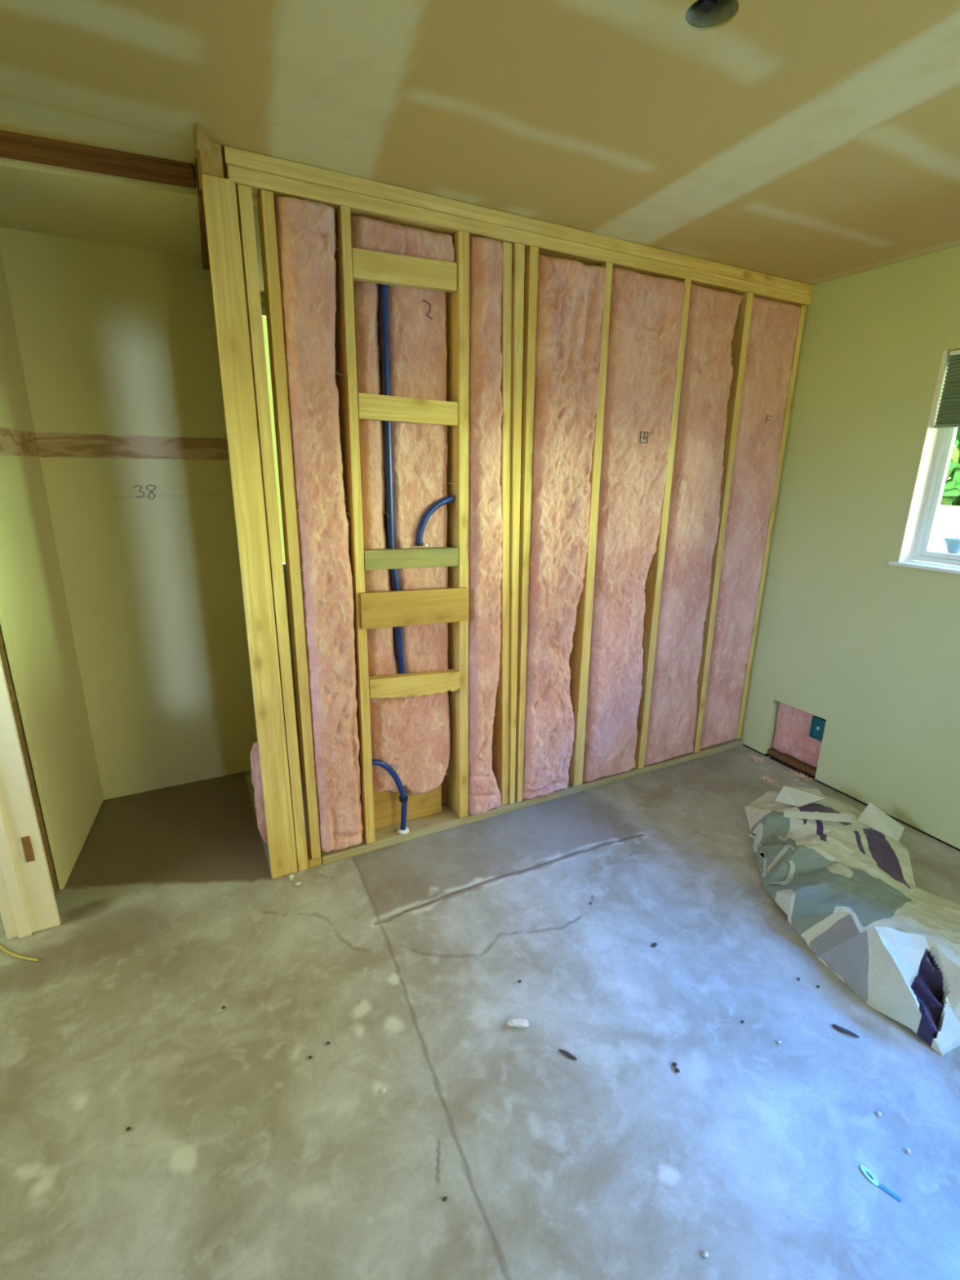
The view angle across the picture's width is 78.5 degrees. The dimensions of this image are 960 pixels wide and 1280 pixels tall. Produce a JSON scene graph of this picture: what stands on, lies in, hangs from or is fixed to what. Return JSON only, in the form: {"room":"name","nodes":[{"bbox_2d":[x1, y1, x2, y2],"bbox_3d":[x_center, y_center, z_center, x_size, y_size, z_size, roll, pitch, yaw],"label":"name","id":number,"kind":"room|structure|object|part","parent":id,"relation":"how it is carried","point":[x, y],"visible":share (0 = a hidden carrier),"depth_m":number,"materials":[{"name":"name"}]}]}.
{"room":"room under construction","nodes":[
{"label":"room under construction","id":0,"kind":"room"},
{"bbox_2d":[0,624,51,853],"bbox_3d":[-0.933,0.181,0.588,0.160,2.440,4.351,-7,18,-26],"label":"wall","id":1,"kind":"structure","parent":0,"point":[6,657],"depth_m":2.30,"materials":[{"name":"paint"}]},
{"bbox_2d":[0,628,57,901],"bbox_3d":[-1.572,-0.016,1.897,0.141,2.022,0.059,14,21,37],"label":"trim","id":2,"kind":"structure","parent":1,"relation":"attached to","point":[2,653],"depth_m":2.02,"materials":[{"name":"paint"}]},
{"bbox_2d":[0,656,60,939],"bbox_3d":[-1.536,0.032,1.754,0.150,2.049,0.032,-7,18,-26],"label":"door","id":3,"kind":"structure","parent":1,"relation":"in","point":[28,903],"depth_m":1.95,"materials":[{"name":"beige wood"}]},
{"bbox_2d":[0,248,103,889],"bbox_3d":[-1.696,-0.286,2.204,0.013,2.396,0.667,-5,17,-20],"label":"wall","id":4,"kind":"structure","parent":0,"point":[35,623],"depth_m":2.24,"materials":[{"name":"paint"}]},
{"bbox_2d":[0,226,257,799],"bbox_3d":[-1.538,-0.433,2.647,0.935,2.440,0.025,-7,18,-26],"label":"wall","id":5,"kind":"structure","parent":0,"point":[118,344],"depth_m":2.60,"materials":[{"name":"paint"}]},
{"bbox_2d":[260,293,297,717],"bbox_3d":[-0.695,-0.746,3.756,3.490,2.440,0.100,-7,18,-26],"label":"wall","id":6,"kind":"structure","parent":0,"point":[262,295],"depth_m":3.64,"materials":[{"name":"paint"}]},
{"bbox_2d":[261,304,286,572],"bbox_3d":[-1.137,-1.125,3.427,0.500,1.460,0.040,-7,18,-26],"label":"window","id":7,"kind":"structure","parent":6,"relation":"in","point":[263,307],"depth_m":3.19,"materials":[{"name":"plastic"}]},
{"bbox_2d":[334,320,447,804],"bbox_3d":[0.415,-0.431,2.743,2.490,2.440,0.013,-7,18,-26],"label":"wall","id":8,"kind":"structure","parent":0,"point":[444,784],"depth_m":2.75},
{"bbox_2d":[0,717,959,1279],"bbox_3d":[-0.321,1.231,1.587,5.570,0.120,5.150,-7,18,-26],"label":"floor","id":9,"kind":"structure","parent":0,"point":[244,1155],"depth_m":1.62,"materials":[{"name":"concrete"}]},
{"bbox_2d":[0,944,39,961],"bbox_3d":[-1.614,1.030,1.972,0.355,0.009,0.022,7,17,19],"label":"cord","id":10,"kind":"object","parent":9,"relation":"on","point":[2,948],"visible":1,"depth_m":1.93,"materials":[{"name":"yellow plastic"}]},
{"bbox_2d":[201,173,297,879],"bbox_3d":[-0.768,-0.196,2.025,0.098,2.357,0.038,-7,18,-26],"label":"end post","id":11,"kind":"object","parent":9,"relation":"on","point":[220,198],"visible":1,"depth_m":1.94,"materials":[{"name":"brown wood"}]},
{"bbox_2d":[196,142,223,189],"bbox_3d":[-0.785,-1.374,1.707,0.058,0.079,0.120,-7,18,-26],"label":"plate","id":12,"kind":"object","parent":11,"relation":"on","point":[208,162],"visible":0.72,"depth_m":1.66,"materials":[{"name":"brown wood"}]},
{"bbox_2d":[235,184,308,871],"bbox_3d":[-0.719,-0.207,2.078,0.046,2.349,0.089,-7,18,-26],"label":"stud","id":13,"kind":"object","parent":9,"relation":"on","point":[243,193],"visible":0.78,"depth_m":1.96,"materials":[{"name":"brown wood"}]},
{"bbox_2d":[294,881,301,885],"bbox_3d":[-0.710,0.952,2.289,0.026,0.008,0.023,-7,18,-26],"label":"crumb","id":14,"kind":"object","parent":9,"relation":"on","point":[298,883],"visible":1,"depth_m":2.29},
{"bbox_2d":[306,840,321,867],"bbox_3d":[-0.702,0.889,2.449,0.052,0.038,0.138,-7,18,-26],"label":"plate","id":15,"kind":"object","parent":9,"relation":"on","point":[312,863],"visible":0.45,"depth_m":2.39,"materials":[{"name":"brown wood"}]},
{"bbox_2d":[257,189,320,858],"bbox_3d":[-0.667,-0.232,2.098,0.037,2.310,0.089,-7,18,-26],"label":"stud","id":16,"kind":"object","parent":15,"relation":"on","point":[265,202],"visible":1,"depth_m":1.99,"materials":[{"name":"brown wood"}]},
{"bbox_2d":[506,1018,528,1027],"bbox_3d":[0.112,1.124,1.721,0.068,0.022,0.024,0,16,-2],"label":"chip","id":17,"kind":"object","parent":9,"relation":"on","point":[519,1023],"visible":1,"depth_m":1.71,"materials":[{"name":"white"}]},
{"bbox_2d":[320,738,743,864],"bbox_3d":[0.431,0.741,3.013,2.491,0.038,0.142,-7,18,-26],"label":"plate","id":18,"kind":"object","parent":9,"relation":"on","point":[446,819],"visible":0.46,"depth_m":2.71,"materials":[{"name":"yellow wood"}]},
{"bbox_2d":[274,195,363,852],"bbox_3d":[-0.574,-0.249,2.142,0.218,2.301,0.191,-7,18,-26],"label":"insulation batt","id":19,"kind":"object","parent":18,"relation":"on","point":[305,228],"visible":0.96,"depth_m":2.02,"materials":[{"name":"pink fabric"}]},
{"bbox_2d":[334,205,374,844],"bbox_3d":[-0.475,-0.266,2.221,0.042,2.312,0.140,-7,18,-26],"label":"stud","id":20,"kind":"object","parent":18,"relation":"on","point":[345,352],"visible":0.73,"depth_m":2.08,"materials":[{"name":"brown wood"}]},
{"bbox_2d":[352,280,398,676],"bbox_3d":[-0.392,-0.566,2.193,0.163,1.586,0.108,-7,18,-26],"label":"insulation batt","id":21,"kind":"object","parent":20,"relation":"attached to","point":[382,660],"visible":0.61,"depth_m":2.14,"materials":[{"name":"pink fabric"}]},
{"bbox_2d":[351,248,457,293],"bbox_3d":[-0.254,-1.248,1.988,0.371,0.097,0.038,-7,18,-26],"label":"block","id":22,"kind":"object","parent":20,"relation":"attached to","point":[368,266],"visible":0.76,"depth_m":1.97,"materials":[{"name":"brown wood"}]},
{"bbox_2d":[380,284,405,673],"bbox_3d":[-0.322,-0.526,2.207,0.061,1.448,0.025,-7,18,-26],"label":"pipe","id":23,"kind":"object","parent":22,"relation":"attached to","point":[384,288],"visible":0.7,"depth_m":2.15,"materials":[{"name":"blue plastic"}]},
{"bbox_2d":[350,215,455,262],"bbox_3d":[-0.257,-1.344,1.997,0.373,0.135,0.164,-7,18,-26],"label":"insulation batt","id":24,"kind":"object","parent":22,"relation":"on","point":[366,233],"visible":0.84,"depth_m":1.94,"materials":[{"name":"pink fabric"}]},
{"bbox_2d":[357,392,457,426],"bbox_3d":[-0.257,-0.826,2.112,0.376,0.090,0.038,-7,18,-26],"label":"block","id":25,"kind":"object","parent":20,"relation":"attached to","point":[371,406],"visible":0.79,"depth_m":2.09,"materials":[{"name":"brown wood"}]},
{"bbox_2d":[363,546,458,569],"bbox_3d":[-0.264,-0.316,2.261,0.382,0.080,0.040,-7,18,-26],"label":"block","id":26,"kind":"object","parent":20,"relation":"attached to","point":[409,557],"visible":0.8,"depth_m":2.24,"materials":[{"name":"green wood"}]},
{"bbox_2d":[415,494,453,546],"bbox_3d":[-0.175,-0.465,2.284,0.159,0.192,0.035,-7,18,-26],"label":"pipe","id":27,"kind":"object","parent":26,"relation":"on","point":[438,504],"visible":1,"depth_m":2.26,"materials":[{"name":"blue plastic"}]},
{"bbox_2d":[359,586,467,629],"bbox_3d":[-0.250,-0.127,2.289,0.441,0.152,0.020,-7,18,-26],"label":"block","id":28,"kind":"object","parent":20,"relation":"attached to","point":[384,609],"visible":1,"depth_m":2.27,"materials":[{"name":"brown wood"}]},
{"bbox_2d":[371,759,409,835],"bbox_3d":[-0.381,0.664,2.497,0.161,0.376,0.056,-7,18,-26],"label":"pipe","id":29,"kind":"object","parent":18,"relation":"on","point":[403,829],"visible":0.97,"depth_m":2.51,"materials":[{"name":"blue plastic"}]},
{"bbox_2d":[373,782,441,829],"bbox_3d":[-0.332,0.720,2.625,0.341,0.194,0.020,-7,18,-26],"label":"board","id":30,"kind":"object","parent":18,"relation":"on","point":[387,805],"visible":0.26,"depth_m":2.62,"materials":[{"name":"brown wood"}]},
{"bbox_2d":[445,231,469,817],"bbox_3d":[-0.096,-0.316,2.410,0.061,2.312,0.140,-7,18,-26],"label":"stud","id":31,"kind":"object","parent":18,"relation":"on","point":[457,322],"visible":0.73,"depth_m":2.30,"materials":[{"name":"brown wood"}]},
{"bbox_2d":[368,691,452,795],"bbox_3d":[-0.286,0.459,2.526,0.393,0.536,0.101,-7,18,-26],"label":"insulation batt","id":32,"kind":"object","parent":31,"relation":"attached to","point":[411,734],"visible":0.89,"depth_m":2.48,"materials":[{"name":"pink fabric"}]},
{"bbox_2d":[368,668,459,697],"bbox_3d":[-0.268,0.181,2.409,0.390,0.110,0.040,-7,18,-26],"label":"block","id":33,"kind":"object","parent":31,"relation":"attached to","point":[428,682],"visible":0.99,"depth_m":2.39,"materials":[{"name":"brown wood"}]},
{"bbox_2d":[377,284,454,674],"bbox_3d":[-0.241,-0.574,2.270,0.281,1.562,0.111,-7,18,-26],"label":"insulation batt","id":34,"kind":"object","parent":31,"relation":"attached to","point":[418,352],"visible":0.64,"depth_m":2.20,"materials":[{"name":"pink"}]},
{"bbox_2d":[466,234,508,814],"bbox_3d":[0.017,-0.321,2.433,0.208,2.310,0.200,-7,18,-26],"label":"insulation batt","id":35,"kind":"object","parent":18,"relation":"on","point":[486,526],"visible":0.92,"depth_m":2.30,"materials":[{"name":"pink fabric"}]},
{"bbox_2d":[491,241,511,804],"bbox_3d":[0.080,-0.341,2.504,0.098,2.312,0.128,-7,18,-26],"label":"stud","id":36,"kind":"object","parent":18,"relation":"on","point":[500,762],"visible":0.49,"depth_m":2.43,"materials":[{"name":"brown wood"}]},
{"bbox_2d":[224,164,811,306],"bbox_3d":[0.409,-1.511,2.322,2.618,0.042,0.138,-7,18,-26],"label":"plate","id":37,"kind":"object","parent":36,"relation":"on","point":[360,205],"visible":0.61,"depth_m":2.05,"materials":[{"name":"brown wood"}]},
{"bbox_2d":[222,145,813,295],"bbox_3d":[0.408,-1.552,2.308,2.622,0.042,0.140,-7,18,-26],"label":"plate","id":38,"kind":"object","parent":37,"relation":"on","point":[232,156],"visible":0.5,"depth_m":2.03,"materials":[{"name":"brown wood"}]},
{"bbox_2d":[508,242,524,804],"bbox_3d":[0.114,-0.344,2.515,0.084,2.312,0.140,-7,18,-26],"label":"stud","id":39,"kind":"object","parent":18,"relation":"on","point":[517,249],"visible":0.47,"depth_m":2.36,"materials":[{"name":"brown wood"}]},
{"bbox_2d":[515,262,525,783],"bbox_3d":[0.142,-0.349,2.527,0.091,2.305,0.141,-7,18,-26],"label":"insulation batt","id":40,"kind":"object","parent":18,"relation":"on","point":[524,262],"visible":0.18,"depth_m":2.25,"materials":[{"name":"pink fabric"}]},
{"bbox_2d":[515,245,538,802],"bbox_3d":[0.161,-0.350,2.538,0.062,2.312,0.140,-7,18,-26],"label":"stud","id":41,"kind":"object","parent":18,"relation":"on","point":[531,253],"visible":0.47,"depth_m":2.39,"materials":[{"name":"brown wood"}]},
{"bbox_2d":[522,253,606,799],"bbox_3d":[0.319,-0.352,2.581,0.338,2.296,0.209,-7,18,-26],"label":"insulation batt","id":42,"kind":"object","parent":18,"relation":"on","point":[571,294],"visible":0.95,"depth_m":2.44,"materials":[{"name":"pink fabric"}]},
{"bbox_2d":[568,262,613,786],"bbox_3d":[0.474,-0.391,2.694,0.068,2.312,0.140,-7,18,-26],"label":"stud","id":43,"kind":"object","parent":18,"relation":"on","point":[579,658],"visible":0.47,"depth_m":2.69,"materials":[{"name":"brown wood"}]},
{"bbox_2d":[582,267,685,781],"bbox_3d":[0.663,-0.404,2.754,0.394,2.304,0.202,-7,18,-26],"label":"insulation batt","id":44,"kind":"object","parent":18,"relation":"on","point":[646,311],"visible":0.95,"depth_m":2.62,"materials":[{"name":"pink fabric"}]},
{"bbox_2d":[634,279,691,768],"bbox_3d":[0.843,-0.440,2.878,0.057,2.312,0.140,-7,18,-26],"label":"stud","id":45,"kind":"object","parent":18,"relation":"on","point":[653,585],"visible":0.46,"depth_m":2.87,"materials":[{"name":"brown wood"}]},
{"bbox_2d":[644,284,745,764],"bbox_3d":[1.036,-0.451,2.949,0.376,2.329,0.189,-7,18,-26],"label":"insulation batt","id":46,"kind":"object","parent":18,"relation":"on","point":[694,519],"visible":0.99,"depth_m":2.84,"materials":[{"name":"pink fabric"}]},
{"bbox_2d":[693,292,753,752],"bbox_3d":[1.197,-0.486,3.055,0.080,2.312,0.140,-7,18,-26],"label":"stud","id":47,"kind":"object","parent":18,"relation":"on","point":[741,328],"visible":0.44,"depth_m":2.90,"materials":[{"name":"brown wood"}]},
{"bbox_2d":[699,296,799,748],"bbox_3d":[1.373,-0.512,3.118,0.375,2.330,0.180,-7,18,-26],"label":"insulation batt","id":48,"kind":"object","parent":18,"relation":"on","point":[773,327],"visible":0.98,"depth_m":3.01,"materials":[{"name":"pink"}]},
{"bbox_2d":[735,305,806,738],"bbox_3d":[1.535,-0.533,3.235,0.036,2.312,0.120,-7,18,-26],"label":"stud","id":49,"kind":"object","parent":18,"relation":"on","point":[802,308],"visible":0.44,"depth_m":3.13,"materials":[{"name":"brown wood"}]},
{"bbox_2d":[559,1048,577,1060],"bbox_3d":[0.246,1.157,1.640,0.055,0.008,0.013,11,19,31],"label":"chip","id":50,"kind":"object","parent":9,"relation":"on","point":[566,1053],"visible":1,"depth_m":1.64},
{"bbox_2d":[702,1250,708,1257],"bbox_3d":[0.471,1.282,1.225,0.014,0.009,0.010,-7,18,-26],"label":"crumb","id":51,"kind":"object","parent":9,"relation":"on","point":[705,1254],"visible":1,"depth_m":1.22,"materials":[{"name":"white"}]},
{"bbox_2d":[747,751,768,764],"bbox_3d":[1.586,0.665,3.341,0.113,0.029,0.125,15,22,40],"label":"tuft","id":52,"kind":"object","parent":9,"relation":"on","point":[756,757],"visible":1,"depth_m":3.34,"materials":[{"name":"pink fabric"}]},
{"bbox_2d":[755,773,782,786],"bbox_3d":[1.523,0.731,3.103,0.121,0.033,0.122,6,17,15],"label":"tuft","id":53,"kind":"object","parent":9,"relation":"on","point":[764,776],"visible":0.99,"depth_m":3.11,"materials":[{"name":"pink fabric"}]},
{"bbox_2d":[784,769,814,784],"bbox_3d":[1.711,0.728,3.152,0.126,0.018,0.129,-7,18,-26],"label":"tuft","id":54,"kind":"object","parent":9,"relation":"on","point":[794,773],"visible":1,"depth_m":3.16,"materials":[{"name":"pink fabric"}]},
{"bbox_2d":[831,1024,859,1038],"bbox_3d":[1.070,1.146,1.719,0.071,0.010,0.014,12,20,34],"label":"chip","id":55,"kind":"object","parent":9,"relation":"on","point":[844,1030],"visible":1,"depth_m":1.72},
{"bbox_2d":[744,786,959,1055],"bbox_3d":[1.508,0.883,2.301,0.780,0.198,1.399,1,16,0],"label":"bag","id":56,"kind":"object","parent":9,"relation":"on","point":[841,874],"visible":1,"depth_m":2.08,"materials":[{"name":"multicoloured plastic"}]},
{"bbox_2d":[860,1164,902,1202],"bbox_3d":[0.921,1.254,1.353,0.021,0.003,0.085,-11,20,-34],"label":"cable tie","id":57,"kind":"object","parent":9,"relation":"on","point":[864,1169],"visible":1,"depth_m":1.35,"materials":[{"name":"plastic"}]},
{"bbox_2d":[906,1148,911,1153],"bbox_3d":[1.035,1.234,1.419,0.010,0.009,0.011,6,17,18],"label":"crumb","id":58,"kind":"object","parent":9,"relation":"on","point":[908,1150],"visible":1,"depth_m":1.42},
{"bbox_3d":[-0.975,0.772,2.833,0.038,0.038,0.775,-7,18,-26],"label":"plate","id":59,"kind":"object","parent":9,"relation":"on","visible":0},
{"bbox_2d":[249,742,267,844],"bbox_3d":[-0.892,0.640,2.462,0.108,0.415,0.126,-7,18,-26],"label":"insulation batt","id":60,"kind":"object","parent":59,"relation":"on","point":[256,780],"visible":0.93,"depth_m":2.40,"materials":[{"name":"pink fabric"}]},
{"bbox_3d":[-1.107,-0.443,2.778,0.038,2.318,0.038,-7,18,-26],"label":"stud","id":61,"kind":"object","parent":59,"relation":"on","visible":0},
{"bbox_2d":[195,158,210,270],"bbox_3d":[-0.984,-1.498,2.116,0.062,0.079,0.823,-6,18,-24],"label":"plate","id":62,"kind":"object","parent":61,"relation":"on","point":[204,246],"visible":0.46,"depth_m":2.05,"materials":[{"name":"brown wood"}]},
{"bbox_2d":[0,0,959,294],"bbox_3d":[-0.280,-1.270,0.859,5.580,0.288,5.160,-7,18,-26],"label":"ceiling","id":63,"kind":"structure","parent":0,"point":[811,142],"depth_m":1.49,"materials":[{"name":"beige paint"}]},
{"bbox_2d":[0,130,195,188],"bbox_3d":[-1.284,-1.395,1.666,0.860,0.034,0.090,-5,17,-20],"label":"header","id":64,"kind":"object","parent":63,"relation":"attached to","point":[16,146],"visible":1,"depth_m":1.71,"materials":[{"name":"brown wood"}]},
{"bbox_2d":[195,124,213,151],"bbox_3d":[-0.752,-1.371,1.603,0.048,0.026,0.090,-7,18,-26],"label":"wood shim","id":65,"kind":"object","parent":63,"relation":"attached to","point":[203,142],"visible":1,"depth_m":1.61,"materials":[{"name":"brown wood"}]},
{"bbox_2d":[685,0,738,26],"bbox_3d":[0.458,-1.314,1.135,0.098,0.149,0.098,-7,18,-26],"label":"can","id":66,"kind":"object","parent":63,"relation":"attached to","point":[702,13],"visible":1,"depth_m":1.19,"materials":[{"name":"grey metal"}]},
{"bbox_2d":[739,245,959,848],"bbox_3d":[2.082,-0.316,2.420,0.160,2.427,5.160,-7,18,-26],"label":"wall","id":67,"kind":"structure","parent":0,"point":[857,642],"depth_m":2.75,"materials":[{"name":"paint"}]},
{"bbox_2d":[767,747,816,776],"bbox_3d":[1.763,0.676,3.275,0.079,0.029,0.303,-7,18,-26],"label":"plate","id":68,"kind":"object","parent":67,"relation":"attached to","point":[788,759],"depth_m":3.26,"materials":[{"name":"brown wood"}]},
{"bbox_2d":[772,702,826,768],"bbox_3d":[1.768,0.513,3.228,0.072,0.305,0.301,-7,18,-26],"label":"insulation batt","id":69,"kind":"object","parent":67,"relation":"in","point":[792,738],"visible":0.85,"depth_m":3.23,"materials":[{"name":"pink fabric"}]},
{"bbox_2d":[808,715,826,742],"bbox_3d":[1.779,0.466,3.086,0.022,0.115,0.074,-7,18,-26],"label":"electrical box","id":70,"kind":"object","parent":67,"relation":"attached to","point":[818,724],"visible":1,"depth_m":3.09,"materials":[{"name":"teal plastic"}]},
{"bbox_2d":[742,743,959,850],"bbox_3d":[2.067,0.854,2.765,0.154,0.013,5.160,-7,18,-26],"label":"gap","id":71,"kind":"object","parent":67,"relation":"attached to","point":[769,756],"depth_m":3.10,"materials":[{"name":"black"}]},
{"bbox_2d":[888,350,959,574],"bbox_3d":[2.366,-0.529,1.759,0.172,0.880,1.906,-7,18,-26],"label":"window","id":72,"kind":"structure","parent":67,"relation":"in","point":[938,444],"depth_m":2.56,"materials":[{"name":"white plastic"}]},
{"bbox_3d":[2.339,-0.112,1.871,0.126,0.015,1.906,-7,18,-26],"label":"sill","id":73,"kind":"part","parent":72,"relation":"part of","materials":[{"name":"white plastic"}]},
{"bbox_3d":[2.422,-0.544,1.786,0.045,0.861,1.844,-7,18,-26],"label":"frame","id":74,"kind":"part","parent":72,"relation":"part of","materials":[{"name":"white plastic"}]},
{"bbox_3d":[2.424,-0.544,1.787,0.024,0.815,1.798,-7,18,-26],"label":"sash","id":75,"kind":"part","parent":72,"relation":"part of","materials":[{"name":"white plastic"}]},
{"bbox_3d":[2.424,-0.544,1.787,0.003,0.771,1.754,-7,18,-26],"label":"glass","id":76,"kind":"part","parent":72,"relation":"part of","materials":[{"name":"clear glass"}]},
{"bbox_2d":[933,349,959,428],"bbox_3d":[2.348,-0.804,1.668,0.044,0.295,1.820,-7,18,-26],"label":"window blind","id":77,"kind":"object","parent":72,"relation":"attached to","point":[948,415],"visible":1,"depth_m":2.41,"materials":[{"name":"fabric"}]},
{"bbox_3d":[2.345,-0.669,1.707,0.038,0.013,1.820,-7,18,-26],"label":"rail","id":78,"kind":"part","parent":77,"relation":"part of","materials":[{"name":"white plastic"}]},
{"bbox_3d":[2.350,-0.938,1.629,0.044,0.017,1.820,-7,18,-26],"label":"head rail","id":79,"kind":"part","parent":77,"relation":"part of","materials":[{"name":"white plastic"}]},
{"label":"outside","id":80,"kind":"structure","parent":0,"visible":0},
{"bbox_3d":[13.468,-0.768,10.672,26.800,0.200,26.000,-7,18,-26],"label":"ground","id":81,"kind":"structure","parent":80,"visible":0},
{"bbox_2d":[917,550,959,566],"bbox_3d":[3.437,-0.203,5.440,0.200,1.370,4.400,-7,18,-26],"label":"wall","id":82,"kind":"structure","parent":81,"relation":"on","point":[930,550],"depth_m":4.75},
{"bbox_2d":[943,537,959,554],"bbox_3d":[3.746,-0.740,4.634,0.156,0.120,0.156,-7,18,-26],"label":"flower pot","id":83,"kind":"object","parent":82,"relation":"on","point":[952,544],"visible":0.94,"depth_m":4.61,"materials":[{"name":"blue ceramic"}]},
{"bbox_2d":[929,505,959,553],"bbox_3d":[5.096,-0.756,6.931,0.200,1.640,7.700,-7,18,-26],"label":"wall","id":84,"kind":"structure","parent":81,"relation":"on","point":[948,521],"depth_m":6.48,"materials":[{"name":"white paint"}]},
{"bbox_2d":[940,426,959,506],"bbox_3d":[5.980,-2.058,5.975,3.585,4.826,11.862,-2,17,-10],"label":"hedge","id":85,"kind":"object","parent":81,"relation":"on","point":[951,492],"visible":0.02,"depth_m":6.98,"materials":[{"name":"green plant"}]}
]}

